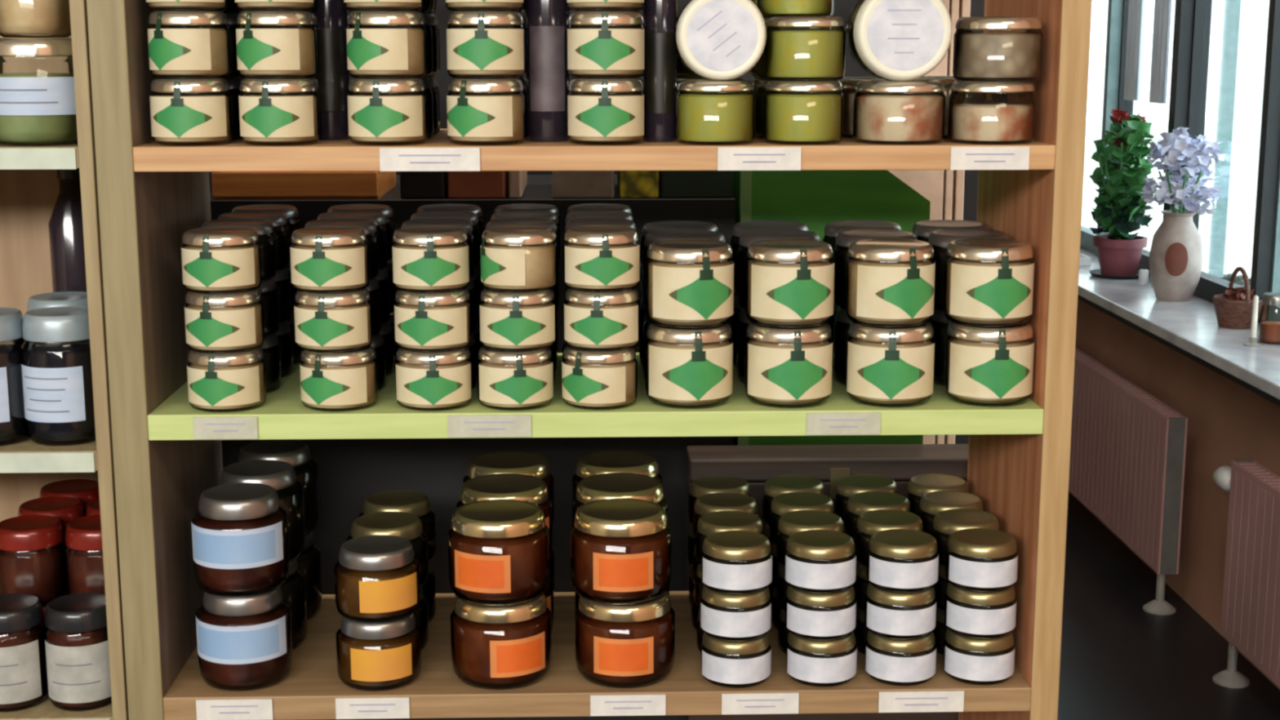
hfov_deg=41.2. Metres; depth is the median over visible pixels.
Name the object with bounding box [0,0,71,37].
jar
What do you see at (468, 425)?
print
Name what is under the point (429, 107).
jar
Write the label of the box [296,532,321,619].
jar
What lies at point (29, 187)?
bookcase
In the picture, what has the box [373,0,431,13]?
jar
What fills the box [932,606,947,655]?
jar
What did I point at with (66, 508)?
jar
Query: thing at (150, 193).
bookcase
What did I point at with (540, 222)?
jar
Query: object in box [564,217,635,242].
jar
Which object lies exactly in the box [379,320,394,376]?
jar
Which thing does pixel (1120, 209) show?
potted plant
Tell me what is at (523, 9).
jar
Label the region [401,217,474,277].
jar
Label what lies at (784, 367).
jar
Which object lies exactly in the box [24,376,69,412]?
print
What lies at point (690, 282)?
jar
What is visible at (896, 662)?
jar
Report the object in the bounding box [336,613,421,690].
honey jar
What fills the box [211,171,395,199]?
wooden crate
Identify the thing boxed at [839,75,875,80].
jar
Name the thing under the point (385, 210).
jar
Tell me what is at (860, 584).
jar
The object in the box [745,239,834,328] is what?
jar
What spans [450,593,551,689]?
honey jar
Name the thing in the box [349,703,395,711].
print
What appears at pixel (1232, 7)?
window
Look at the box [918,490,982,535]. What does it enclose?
jar
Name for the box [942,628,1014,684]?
jar
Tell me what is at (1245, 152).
ground
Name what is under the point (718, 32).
print
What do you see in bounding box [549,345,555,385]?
jar
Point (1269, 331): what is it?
storage jar
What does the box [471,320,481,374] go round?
jar
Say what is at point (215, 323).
jar
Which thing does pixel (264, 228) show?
jar
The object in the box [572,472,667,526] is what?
honey jar
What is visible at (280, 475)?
jar
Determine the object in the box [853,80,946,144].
jar
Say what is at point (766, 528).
jar
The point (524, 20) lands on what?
jar
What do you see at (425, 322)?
jar
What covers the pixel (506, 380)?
jar
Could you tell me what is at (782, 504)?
jar
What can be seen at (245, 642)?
jar
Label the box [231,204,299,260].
jar
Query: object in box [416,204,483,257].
jar
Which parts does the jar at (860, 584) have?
glass, lid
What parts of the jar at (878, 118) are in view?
lid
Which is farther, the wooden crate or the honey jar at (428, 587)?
the wooden crate
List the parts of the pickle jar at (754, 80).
lid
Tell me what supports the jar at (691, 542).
on the jar at (691, 584)
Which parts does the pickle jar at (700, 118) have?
lid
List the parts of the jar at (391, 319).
lid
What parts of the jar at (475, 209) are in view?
lid, glass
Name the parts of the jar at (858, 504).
glass, lid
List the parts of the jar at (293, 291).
lid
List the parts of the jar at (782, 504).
glass, lid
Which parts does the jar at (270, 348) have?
lid, glass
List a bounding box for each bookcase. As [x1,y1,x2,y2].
[0,0,128,719]
[86,0,1092,719]
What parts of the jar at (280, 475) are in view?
lid, glass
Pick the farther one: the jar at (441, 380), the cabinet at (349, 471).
the cabinet at (349, 471)
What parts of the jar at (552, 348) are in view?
glass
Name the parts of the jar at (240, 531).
label panel, lid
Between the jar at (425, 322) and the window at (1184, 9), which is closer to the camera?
the jar at (425, 322)
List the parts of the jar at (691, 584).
glass, lid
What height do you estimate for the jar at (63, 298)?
0.132 m
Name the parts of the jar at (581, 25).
lid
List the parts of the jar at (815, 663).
lid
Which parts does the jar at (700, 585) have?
glass, lid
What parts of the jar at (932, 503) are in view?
lid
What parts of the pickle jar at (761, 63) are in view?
lid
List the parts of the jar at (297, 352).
lid, glass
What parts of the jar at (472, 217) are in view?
lid, glass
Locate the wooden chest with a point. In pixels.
(755, 464)
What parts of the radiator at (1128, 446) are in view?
plate, plate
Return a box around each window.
[1080,0,1123,254]
[1117,0,1194,276]
[1182,0,1279,323]
[1208,0,1240,276]
[1268,159,1279,321]
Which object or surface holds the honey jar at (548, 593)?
on the bookcase at (150, 193)
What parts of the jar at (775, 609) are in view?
glass, lid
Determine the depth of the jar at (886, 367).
1.72 m
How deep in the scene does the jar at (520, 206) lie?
1.94 m
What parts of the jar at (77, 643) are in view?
lid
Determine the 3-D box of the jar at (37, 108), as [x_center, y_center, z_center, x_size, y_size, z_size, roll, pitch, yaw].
[-0.595,-0.266,1.682,0.094,0.103,0.094,0,11,-2]
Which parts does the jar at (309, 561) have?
lid, glass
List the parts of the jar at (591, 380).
lid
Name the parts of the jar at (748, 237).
glass, lid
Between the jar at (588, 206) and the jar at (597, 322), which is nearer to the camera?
the jar at (597, 322)
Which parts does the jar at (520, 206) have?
lid, glass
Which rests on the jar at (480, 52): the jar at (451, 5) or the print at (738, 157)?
the jar at (451, 5)
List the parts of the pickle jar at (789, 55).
lid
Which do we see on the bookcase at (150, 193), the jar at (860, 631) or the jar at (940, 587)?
the jar at (860, 631)
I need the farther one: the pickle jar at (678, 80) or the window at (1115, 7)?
the window at (1115, 7)
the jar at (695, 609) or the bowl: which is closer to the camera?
the jar at (695, 609)
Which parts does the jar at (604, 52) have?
lid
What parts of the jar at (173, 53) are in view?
lid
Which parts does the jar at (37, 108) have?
lid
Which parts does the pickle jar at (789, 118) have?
lid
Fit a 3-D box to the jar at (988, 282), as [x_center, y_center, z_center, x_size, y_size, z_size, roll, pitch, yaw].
[0.356,-0.079,1.742,0.089,0.082,0.090,-2,11,-9]
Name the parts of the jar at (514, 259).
lid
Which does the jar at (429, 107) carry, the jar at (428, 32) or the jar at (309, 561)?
the jar at (428, 32)
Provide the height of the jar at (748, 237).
0.082 m
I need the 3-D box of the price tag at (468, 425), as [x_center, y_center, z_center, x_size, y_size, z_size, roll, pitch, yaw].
[-0.150,0.066,1.704,0.083,0.022,0.002,0,11,-2]
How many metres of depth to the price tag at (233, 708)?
1.75 m
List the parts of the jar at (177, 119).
lid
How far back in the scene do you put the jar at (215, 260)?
1.68 m
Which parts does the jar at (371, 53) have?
lid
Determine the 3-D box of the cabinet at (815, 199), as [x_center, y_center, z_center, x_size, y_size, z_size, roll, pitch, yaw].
[0.239,0.438,2.424,0.238,1.439,0.356,0,11,-2]
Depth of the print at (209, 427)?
1.70 m
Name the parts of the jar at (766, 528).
lid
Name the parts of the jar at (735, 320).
glass, lid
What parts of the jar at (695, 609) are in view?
lid, glass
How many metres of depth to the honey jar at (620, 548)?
1.75 m
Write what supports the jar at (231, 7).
on the jar at (232, 18)
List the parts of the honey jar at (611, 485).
lid, glass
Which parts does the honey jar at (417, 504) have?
lid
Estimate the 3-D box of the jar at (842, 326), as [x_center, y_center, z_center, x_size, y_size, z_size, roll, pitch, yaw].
[0.255,-0.015,1.845,0.089,0.082,0.089,-7,13,-35]
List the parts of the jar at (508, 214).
lid, glass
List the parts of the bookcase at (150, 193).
panel, shelf, shelf, shelf, panel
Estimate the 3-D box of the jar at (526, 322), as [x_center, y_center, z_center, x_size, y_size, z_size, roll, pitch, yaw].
[-0.124,-0.043,1.728,0.077,0.060,0.078,0,11,-2]
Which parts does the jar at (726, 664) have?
lid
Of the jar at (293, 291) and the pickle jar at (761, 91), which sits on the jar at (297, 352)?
the jar at (293, 291)
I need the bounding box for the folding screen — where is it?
[875,0,970,444]
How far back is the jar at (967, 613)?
1.77 m
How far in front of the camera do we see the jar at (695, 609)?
1.94 m
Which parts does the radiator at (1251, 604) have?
valve knob, plate, plate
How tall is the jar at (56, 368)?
0.132 m
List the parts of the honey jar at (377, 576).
lid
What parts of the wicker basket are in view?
handle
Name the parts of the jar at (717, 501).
lid, glass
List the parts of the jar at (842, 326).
glass, lid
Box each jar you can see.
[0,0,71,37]
[0,38,77,146]
[0,306,29,446]
[0,514,67,606]
[0,593,48,712]
[17,496,84,546]
[20,306,95,445]
[26,291,88,311]
[39,479,99,516]
[42,605,46,627]
[44,592,111,711]
[64,514,105,595]
[85,498,100,515]
[146,0,227,11]
[147,11,231,79]
[149,78,231,146]
[168,0,240,13]
[168,12,239,76]
[168,76,242,140]
[181,226,262,293]
[184,288,264,353]
[186,25,253,28]
[186,346,266,412]
[191,482,288,596]
[195,586,292,690]
[200,218,275,280]
[217,211,289,270]
[220,459,305,561]
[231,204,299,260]
[235,0,315,11]
[235,11,317,79]
[238,78,319,146]
[238,439,319,534]
[253,12,317,54]
[255,76,318,94]
[257,277,279,337]
[260,333,280,392]
[266,0,315,9]
[267,26,280,28]
[272,267,291,324]
[275,321,293,377]
[280,558,306,649]
[285,260,297,312]
[287,311,302,364]
[289,226,368,293]
[293,288,372,353]
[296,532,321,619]
[299,345,377,411]
[304,217,378,279]
[317,210,387,269]
[327,204,394,259]
[333,534,420,622]
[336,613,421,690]
[343,0,423,11]
[346,11,426,78]
[346,511,428,586]
[347,78,426,145]
[357,489,435,561]
[360,13,432,76]
[364,75,433,138]
[365,277,381,335]
[370,13,440,75]
[370,332,386,390]
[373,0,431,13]
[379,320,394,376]
[384,257,397,311]
[387,310,399,362]
[391,226,469,293]
[394,288,471,352]
[395,346,471,411]
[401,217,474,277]
[410,210,479,267]
[413,586,428,650]
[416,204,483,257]
[421,561,435,622]
[425,0,436,13]
[426,75,439,134]
[445,0,524,11]
[446,11,525,78]
[446,78,524,145]
[448,498,550,605]
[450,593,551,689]
[456,473,552,556]
[461,13,525,75]
[462,450,554,524]
[465,76,527,137]
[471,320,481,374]
[473,0,524,13]
[475,258,484,292]
[477,346,553,410]
[479,288,555,351]
[480,226,557,293]
[485,217,558,272]
[490,210,559,264]
[493,203,559,240]
[543,575,553,633]
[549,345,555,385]
[555,322,557,357]
[557,272,558,306]
[561,346,637,409]
[562,338,567,359]
[563,225,639,292]
[564,209,633,235]
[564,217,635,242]
[564,288,639,351]
[566,0,644,11]
[566,203,631,215]
[567,11,644,78]
[567,78,644,145]
[568,8,617,12]
[570,497,671,604]
[572,77,639,93]
[572,449,662,501]
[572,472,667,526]
[574,586,669,609]
[574,590,675,688]
[581,25,631,28]
[640,220,718,291]
[642,229,724,305]
[645,239,733,328]
[645,323,733,408]
[674,0,766,80]
[675,80,755,145]
[676,18,702,77]
[676,76,737,78]
[676,77,743,93]
[687,524,695,566]
[688,475,751,524]
[688,566,695,604]
[691,585,699,630]
[692,544,698,584]
[693,492,758,541]
[695,510,764,564]
[695,563,704,608]
[696,608,704,653]
[700,585,771,641]
[700,632,771,688]
[701,530,772,594]
[730,220,808,296]
[730,295,742,367]
[737,229,820,309]
[744,322,832,408]
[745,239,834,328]
[749,27,819,76]
[750,76,761,134]
[751,0,806,16]
[755,78,826,138]
[756,17,831,78]
[757,0,834,17]
[762,475,825,525]
[763,80,844,144]
[764,16,845,80]
[764,523,773,548]
[768,582,773,600]
[769,491,835,544]
[770,542,780,587]
[771,586,781,629]
[776,510,844,565]
[776,563,788,610]
[777,608,789,654]
[784,529,856,593]
[785,585,856,640]
[786,631,857,686]
[822,220,901,262]
[827,297,839,368]
[833,228,917,310]
[833,307,852,384]
[834,474,897,525]
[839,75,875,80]
[839,77,922,137]
[844,491,910,544]
[845,0,951,80]
[845,238,935,328]
[845,322,934,407]
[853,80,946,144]
[853,560,869,610]
[853,607,868,654]
[854,509,922,565]
[864,582,936,639]
[865,630,936,685]
[866,528,938,592]
[906,473,968,515]
[911,219,989,243]
[917,75,986,100]
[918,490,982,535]
[928,228,1010,310]
[929,307,950,385]
[930,77,1007,138]
[931,508,999,565]
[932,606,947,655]
[933,563,948,610]
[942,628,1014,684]
[943,238,1034,327]
[944,321,1034,406]
[944,582,1016,638]
[945,528,1017,591]
[947,80,1035,144]
[952,17,1043,81]
[1258,292,1279,344]
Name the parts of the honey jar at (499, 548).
label panel, lid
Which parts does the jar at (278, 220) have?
lid, glass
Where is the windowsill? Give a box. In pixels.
[1077,247,1279,399]
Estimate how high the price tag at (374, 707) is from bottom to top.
0.022 m
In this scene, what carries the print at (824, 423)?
attached to the price tag at (838, 423)
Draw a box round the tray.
[1079,253,1091,266]
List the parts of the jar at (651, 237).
glass, lid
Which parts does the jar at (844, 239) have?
glass, lid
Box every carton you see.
[448,170,508,199]
[508,170,527,199]
[551,170,614,199]
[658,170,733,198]
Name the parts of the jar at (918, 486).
lid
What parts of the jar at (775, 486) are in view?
glass, lid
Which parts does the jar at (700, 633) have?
glass, lid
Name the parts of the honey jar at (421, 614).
lid, glass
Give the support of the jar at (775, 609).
on the bookcase at (150, 193)
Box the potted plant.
[1088,109,1157,279]
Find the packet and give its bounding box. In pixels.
[617,170,658,198]
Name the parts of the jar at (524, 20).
lid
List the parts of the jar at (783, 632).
glass, lid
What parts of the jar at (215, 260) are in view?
lid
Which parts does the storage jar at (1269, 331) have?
lid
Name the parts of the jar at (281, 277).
lid, glass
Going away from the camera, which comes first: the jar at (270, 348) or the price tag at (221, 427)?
the price tag at (221, 427)
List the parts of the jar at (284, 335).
lid, glass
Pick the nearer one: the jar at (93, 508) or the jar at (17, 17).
the jar at (17, 17)
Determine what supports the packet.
on the cabinet at (349, 471)
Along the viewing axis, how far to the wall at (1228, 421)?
4.81 m
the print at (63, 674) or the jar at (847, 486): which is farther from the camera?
the jar at (847, 486)
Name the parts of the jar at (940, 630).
glass, lid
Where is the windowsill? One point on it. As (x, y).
(1191, 326)
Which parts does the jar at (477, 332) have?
lid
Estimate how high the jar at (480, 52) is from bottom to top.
0.064 m
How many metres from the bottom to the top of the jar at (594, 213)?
0.060 m
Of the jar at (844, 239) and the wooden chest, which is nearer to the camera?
the jar at (844, 239)
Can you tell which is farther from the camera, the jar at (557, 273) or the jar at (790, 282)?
the jar at (557, 273)
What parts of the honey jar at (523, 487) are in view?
lid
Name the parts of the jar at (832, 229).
glass, lid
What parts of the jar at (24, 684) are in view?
lid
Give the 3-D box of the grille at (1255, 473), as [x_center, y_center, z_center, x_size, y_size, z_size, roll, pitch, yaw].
[1.526,0.392,3.519,0.042,0.005,1.454,0,11,-2]
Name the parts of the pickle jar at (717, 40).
glass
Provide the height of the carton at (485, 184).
0.068 m
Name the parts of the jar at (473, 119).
lid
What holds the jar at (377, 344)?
on the bookcase at (150, 193)
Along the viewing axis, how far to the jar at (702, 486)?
2.00 m
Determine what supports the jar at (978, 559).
on the jar at (967, 613)
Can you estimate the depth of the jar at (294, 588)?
1.88 m
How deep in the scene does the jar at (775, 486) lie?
2.00 m
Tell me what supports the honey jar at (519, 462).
on the honey jar
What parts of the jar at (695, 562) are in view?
glass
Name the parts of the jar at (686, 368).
lid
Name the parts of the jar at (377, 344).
lid, glass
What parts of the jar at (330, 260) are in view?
lid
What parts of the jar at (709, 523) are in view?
lid, glass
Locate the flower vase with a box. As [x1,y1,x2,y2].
[1140,127,1225,301]
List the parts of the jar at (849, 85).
lid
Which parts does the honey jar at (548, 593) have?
glass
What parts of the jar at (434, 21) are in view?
lid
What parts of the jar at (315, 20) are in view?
glass, lid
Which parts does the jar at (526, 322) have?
lid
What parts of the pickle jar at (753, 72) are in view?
lid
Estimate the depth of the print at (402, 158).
1.65 m
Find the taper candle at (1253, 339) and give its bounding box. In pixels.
[1243,295,1262,346]
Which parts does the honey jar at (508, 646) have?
lid, label panel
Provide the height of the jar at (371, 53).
0.064 m
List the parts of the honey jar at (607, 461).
lid, glass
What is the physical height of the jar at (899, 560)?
0.050 m
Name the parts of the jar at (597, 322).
lid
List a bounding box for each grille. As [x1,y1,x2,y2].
[1075,349,1183,417]
[1237,462,1279,490]
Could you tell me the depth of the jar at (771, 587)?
2.01 m
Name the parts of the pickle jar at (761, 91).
glass, lid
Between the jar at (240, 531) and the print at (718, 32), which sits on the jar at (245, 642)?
the jar at (240, 531)
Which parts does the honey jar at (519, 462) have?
lid, glass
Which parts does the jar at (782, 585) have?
glass, lid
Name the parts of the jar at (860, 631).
glass, lid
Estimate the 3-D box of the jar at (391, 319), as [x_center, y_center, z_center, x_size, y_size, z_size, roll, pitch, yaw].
[-0.315,-0.028,1.970,0.077,0.060,0.077,-7,13,-33]
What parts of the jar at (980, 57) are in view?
lid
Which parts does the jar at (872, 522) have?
glass, lid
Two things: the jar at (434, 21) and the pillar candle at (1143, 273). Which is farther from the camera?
the pillar candle at (1143, 273)
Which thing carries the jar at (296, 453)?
on the jar at (309, 561)
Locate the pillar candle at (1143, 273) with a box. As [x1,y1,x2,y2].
[1137,267,1148,285]
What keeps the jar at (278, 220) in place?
on the jar at (281, 277)
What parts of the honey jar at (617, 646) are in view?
label panel, lid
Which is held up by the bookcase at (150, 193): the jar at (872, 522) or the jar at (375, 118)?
the jar at (375, 118)
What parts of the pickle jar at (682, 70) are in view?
glass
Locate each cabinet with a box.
[209,174,735,719]
[732,169,930,445]
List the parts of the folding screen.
panel, panel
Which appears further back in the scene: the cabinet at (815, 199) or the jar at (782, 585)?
the cabinet at (815, 199)
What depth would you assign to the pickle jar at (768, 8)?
1.73 m
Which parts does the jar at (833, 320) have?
lid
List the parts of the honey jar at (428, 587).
glass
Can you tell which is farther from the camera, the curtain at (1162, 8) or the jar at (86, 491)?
the curtain at (1162, 8)
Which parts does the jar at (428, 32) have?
lid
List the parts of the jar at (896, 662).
lid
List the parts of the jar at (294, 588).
lid, glass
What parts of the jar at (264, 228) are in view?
lid, glass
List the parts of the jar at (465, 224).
lid, glass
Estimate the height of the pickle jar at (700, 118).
0.062 m
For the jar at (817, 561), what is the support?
on the jar at (808, 615)
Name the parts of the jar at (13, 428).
lid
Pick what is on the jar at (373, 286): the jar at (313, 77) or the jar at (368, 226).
the jar at (368, 226)
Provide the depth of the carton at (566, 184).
2.12 m
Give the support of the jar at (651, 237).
on the jar
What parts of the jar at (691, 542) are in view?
glass, lid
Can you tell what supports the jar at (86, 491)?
on the jar
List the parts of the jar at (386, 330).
lid, glass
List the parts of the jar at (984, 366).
lid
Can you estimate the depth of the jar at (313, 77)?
1.74 m
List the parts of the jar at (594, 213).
lid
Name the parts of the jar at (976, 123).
lid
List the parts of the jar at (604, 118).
lid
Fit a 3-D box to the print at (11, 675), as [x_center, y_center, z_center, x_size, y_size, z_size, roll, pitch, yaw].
[-0.658,0.323,1.753,0.050,0.022,0.010,0,11,-2]
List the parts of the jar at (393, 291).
lid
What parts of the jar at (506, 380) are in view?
lid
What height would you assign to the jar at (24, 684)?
0.108 m
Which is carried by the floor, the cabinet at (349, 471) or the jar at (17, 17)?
the cabinet at (349, 471)
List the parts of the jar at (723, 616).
lid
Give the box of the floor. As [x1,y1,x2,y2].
[1057,492,1279,719]
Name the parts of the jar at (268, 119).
lid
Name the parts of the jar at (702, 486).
glass, lid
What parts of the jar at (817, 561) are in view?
glass, lid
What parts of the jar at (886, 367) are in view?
lid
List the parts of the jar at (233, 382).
lid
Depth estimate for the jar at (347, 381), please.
1.70 m
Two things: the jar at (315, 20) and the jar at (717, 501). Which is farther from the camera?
the jar at (717, 501)
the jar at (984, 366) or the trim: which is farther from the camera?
the trim
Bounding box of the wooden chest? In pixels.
[684,444,968,719]
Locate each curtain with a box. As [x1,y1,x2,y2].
[1124,0,1145,100]
[1149,0,1172,103]
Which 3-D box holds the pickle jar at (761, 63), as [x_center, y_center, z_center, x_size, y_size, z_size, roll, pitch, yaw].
[0.161,-0.324,1.769,0.079,0.062,0.079,0,11,-2]
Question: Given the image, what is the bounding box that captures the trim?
[1077,294,1279,406]
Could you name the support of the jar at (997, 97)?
on the bookcase at (150, 193)
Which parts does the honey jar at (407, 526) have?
lid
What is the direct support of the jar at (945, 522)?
on the jar at (940, 587)
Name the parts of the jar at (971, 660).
lid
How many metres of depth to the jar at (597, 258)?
1.69 m
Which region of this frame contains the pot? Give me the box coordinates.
[1093,234,1147,275]
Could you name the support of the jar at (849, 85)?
on the bookcase at (150, 193)
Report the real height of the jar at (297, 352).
0.060 m
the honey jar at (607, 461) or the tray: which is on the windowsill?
the tray
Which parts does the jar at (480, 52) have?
lid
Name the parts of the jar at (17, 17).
glass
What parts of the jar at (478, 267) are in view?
lid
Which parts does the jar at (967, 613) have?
lid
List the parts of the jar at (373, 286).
lid, glass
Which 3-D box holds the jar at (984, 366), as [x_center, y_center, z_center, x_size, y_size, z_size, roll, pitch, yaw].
[0.360,0.001,1.757,0.089,0.082,0.090,-1,11,-5]
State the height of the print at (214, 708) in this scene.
0.009 m
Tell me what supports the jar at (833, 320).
on the bookcase at (150, 193)
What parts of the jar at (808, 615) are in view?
lid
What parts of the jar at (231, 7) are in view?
glass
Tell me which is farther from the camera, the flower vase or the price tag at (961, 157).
the flower vase
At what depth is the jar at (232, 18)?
1.73 m
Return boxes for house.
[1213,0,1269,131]
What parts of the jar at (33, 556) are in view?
lid, glass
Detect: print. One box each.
[0,664,27,686]
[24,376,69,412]
[52,663,101,685]
[204,422,244,431]
[210,705,257,713]
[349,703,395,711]
[398,154,461,163]
[463,421,515,430]
[604,700,651,709]
[697,10,740,57]
[733,153,785,162]
[736,699,784,707]
[820,418,866,427]
[887,9,921,53]
[894,697,947,706]
[965,153,1014,162]
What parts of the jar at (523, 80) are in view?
lid, glass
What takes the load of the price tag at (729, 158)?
attached to the bookcase at (150, 193)
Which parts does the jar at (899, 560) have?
lid, glass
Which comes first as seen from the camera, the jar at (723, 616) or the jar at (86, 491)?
the jar at (723, 616)
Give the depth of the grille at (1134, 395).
5.15 m
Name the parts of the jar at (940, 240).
glass, lid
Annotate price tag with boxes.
[192,416,257,439]
[195,698,273,719]
[335,697,409,719]
[379,147,479,171]
[447,414,531,437]
[590,693,666,715]
[717,146,801,170]
[721,692,799,714]
[806,412,880,435]
[878,690,964,712]
[950,146,1029,169]
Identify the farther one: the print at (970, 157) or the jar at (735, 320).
the jar at (735, 320)
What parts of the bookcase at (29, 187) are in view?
shelf, shelf, panel, shelf, panel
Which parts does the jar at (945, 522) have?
glass, lid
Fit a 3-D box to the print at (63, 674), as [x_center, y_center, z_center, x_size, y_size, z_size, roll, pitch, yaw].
[-0.582,0.323,1.755,0.050,0.022,0.010,0,11,-2]
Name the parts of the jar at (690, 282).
lid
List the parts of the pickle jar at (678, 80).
lid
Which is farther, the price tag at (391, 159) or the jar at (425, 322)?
the jar at (425, 322)
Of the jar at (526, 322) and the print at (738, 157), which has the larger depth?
the jar at (526, 322)
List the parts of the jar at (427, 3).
glass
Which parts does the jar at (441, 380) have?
lid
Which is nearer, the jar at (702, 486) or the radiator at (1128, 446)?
the jar at (702, 486)
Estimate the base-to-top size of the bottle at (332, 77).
0.250 m
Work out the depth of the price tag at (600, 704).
1.76 m
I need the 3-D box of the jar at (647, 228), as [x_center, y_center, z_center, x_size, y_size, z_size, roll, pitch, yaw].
[0.045,-0.112,1.914,0.089,0.082,0.089,-7,13,-34]
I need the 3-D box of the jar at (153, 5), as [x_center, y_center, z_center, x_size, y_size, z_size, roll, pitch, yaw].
[-0.442,-0.372,1.657,0.077,0.064,0.078,0,11,-2]
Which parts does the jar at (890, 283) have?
lid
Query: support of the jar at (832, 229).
on the jar
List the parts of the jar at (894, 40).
glass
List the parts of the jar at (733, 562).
lid, glass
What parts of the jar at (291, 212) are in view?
lid, glass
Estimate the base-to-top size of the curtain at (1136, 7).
1.006 m
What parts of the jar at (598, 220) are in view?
lid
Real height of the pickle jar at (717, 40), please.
0.088 m
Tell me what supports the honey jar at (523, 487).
on the honey jar
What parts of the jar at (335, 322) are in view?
lid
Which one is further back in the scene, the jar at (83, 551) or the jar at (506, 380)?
the jar at (83, 551)
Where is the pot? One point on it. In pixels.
(1118, 255)
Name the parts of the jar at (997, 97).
lid, glass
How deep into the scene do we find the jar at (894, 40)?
1.65 m
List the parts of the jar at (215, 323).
lid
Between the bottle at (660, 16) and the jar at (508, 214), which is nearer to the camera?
the bottle at (660, 16)
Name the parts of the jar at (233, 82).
lid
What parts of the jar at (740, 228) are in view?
glass, lid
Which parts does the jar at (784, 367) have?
lid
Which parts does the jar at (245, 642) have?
label panel, lid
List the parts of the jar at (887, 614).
lid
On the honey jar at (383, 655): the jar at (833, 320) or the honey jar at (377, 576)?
the honey jar at (377, 576)
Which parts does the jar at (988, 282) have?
lid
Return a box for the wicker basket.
[1212,266,1262,328]
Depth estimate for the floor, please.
4.52 m
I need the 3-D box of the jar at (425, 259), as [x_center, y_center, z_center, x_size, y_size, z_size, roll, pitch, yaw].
[-0.210,-0.101,1.714,0.077,0.060,0.078,-1,11,-6]
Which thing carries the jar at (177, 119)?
on the bookcase at (150, 193)
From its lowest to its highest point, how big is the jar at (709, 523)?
0.050 m
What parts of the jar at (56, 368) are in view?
lid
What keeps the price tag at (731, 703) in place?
attached to the bookcase at (150, 193)
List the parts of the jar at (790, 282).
lid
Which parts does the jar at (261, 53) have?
lid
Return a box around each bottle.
[48,168,86,292]
[310,0,349,140]
[524,0,569,142]
[643,0,677,142]
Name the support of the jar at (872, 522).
on the jar at (860, 584)
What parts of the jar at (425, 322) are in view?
lid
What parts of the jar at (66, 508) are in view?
lid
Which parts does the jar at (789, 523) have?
lid, glass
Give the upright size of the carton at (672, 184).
0.083 m
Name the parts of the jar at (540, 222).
lid, glass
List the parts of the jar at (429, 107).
lid, glass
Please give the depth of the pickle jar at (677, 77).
1.83 m
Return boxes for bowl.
[1217,273,1250,288]
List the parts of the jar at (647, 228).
glass, lid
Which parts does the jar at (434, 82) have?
lid, glass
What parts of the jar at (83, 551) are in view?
glass, lid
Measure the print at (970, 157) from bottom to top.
0.009 m
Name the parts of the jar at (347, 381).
lid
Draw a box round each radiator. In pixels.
[1068,346,1187,615]
[1212,460,1279,688]
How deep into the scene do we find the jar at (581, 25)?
1.76 m
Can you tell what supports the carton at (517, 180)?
on the cabinet at (349, 471)
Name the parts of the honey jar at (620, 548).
lid, label panel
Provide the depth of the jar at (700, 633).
1.87 m
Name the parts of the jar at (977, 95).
lid, glass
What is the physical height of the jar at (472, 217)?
0.060 m
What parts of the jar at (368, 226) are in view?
lid, glass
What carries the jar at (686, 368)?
on the bookcase at (150, 193)
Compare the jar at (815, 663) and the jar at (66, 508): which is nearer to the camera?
the jar at (815, 663)
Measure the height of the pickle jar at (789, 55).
0.062 m
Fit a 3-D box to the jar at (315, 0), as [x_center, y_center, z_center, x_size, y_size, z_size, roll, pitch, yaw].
[-0.358,-0.387,1.739,0.077,0.064,0.077,-8,13,-37]
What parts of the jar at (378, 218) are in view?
lid, glass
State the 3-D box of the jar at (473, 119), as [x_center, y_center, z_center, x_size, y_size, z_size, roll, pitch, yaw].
[-0.153,-0.247,1.690,0.077,0.064,0.078,6,12,30]
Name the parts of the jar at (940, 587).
glass, lid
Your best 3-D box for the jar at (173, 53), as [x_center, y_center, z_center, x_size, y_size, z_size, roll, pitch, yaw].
[-0.442,-0.309,1.669,0.077,0.064,0.078,7,13,32]
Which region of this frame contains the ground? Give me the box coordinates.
[1080,120,1260,278]
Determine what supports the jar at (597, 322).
on the jar at (591, 380)
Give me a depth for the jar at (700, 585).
1.86 m
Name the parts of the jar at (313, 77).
lid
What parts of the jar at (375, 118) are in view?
lid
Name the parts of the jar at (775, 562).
lid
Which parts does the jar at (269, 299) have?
lid, glass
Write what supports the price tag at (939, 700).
attached to the bookcase at (150, 193)
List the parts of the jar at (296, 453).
lid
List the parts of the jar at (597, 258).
lid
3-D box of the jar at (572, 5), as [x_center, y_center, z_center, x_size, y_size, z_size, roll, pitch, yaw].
[-0.034,-0.374,1.670,0.077,0.064,0.078,0,11,-2]
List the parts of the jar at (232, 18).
lid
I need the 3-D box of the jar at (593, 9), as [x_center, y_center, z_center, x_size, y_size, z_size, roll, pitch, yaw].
[-0.037,-0.389,1.748,0.077,0.064,0.077,-4,12,-22]
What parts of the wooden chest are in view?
lid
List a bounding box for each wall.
[201,0,984,444]
[1068,298,1279,689]
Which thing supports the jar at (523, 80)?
on the bookcase at (150, 193)
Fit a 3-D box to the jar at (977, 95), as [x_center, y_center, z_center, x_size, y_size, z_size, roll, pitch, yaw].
[0.341,-0.283,1.891,0.085,0.061,0.085,0,11,-2]
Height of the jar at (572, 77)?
0.064 m
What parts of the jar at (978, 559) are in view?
glass, lid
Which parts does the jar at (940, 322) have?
glass, lid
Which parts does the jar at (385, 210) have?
lid, glass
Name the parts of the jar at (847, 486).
glass, lid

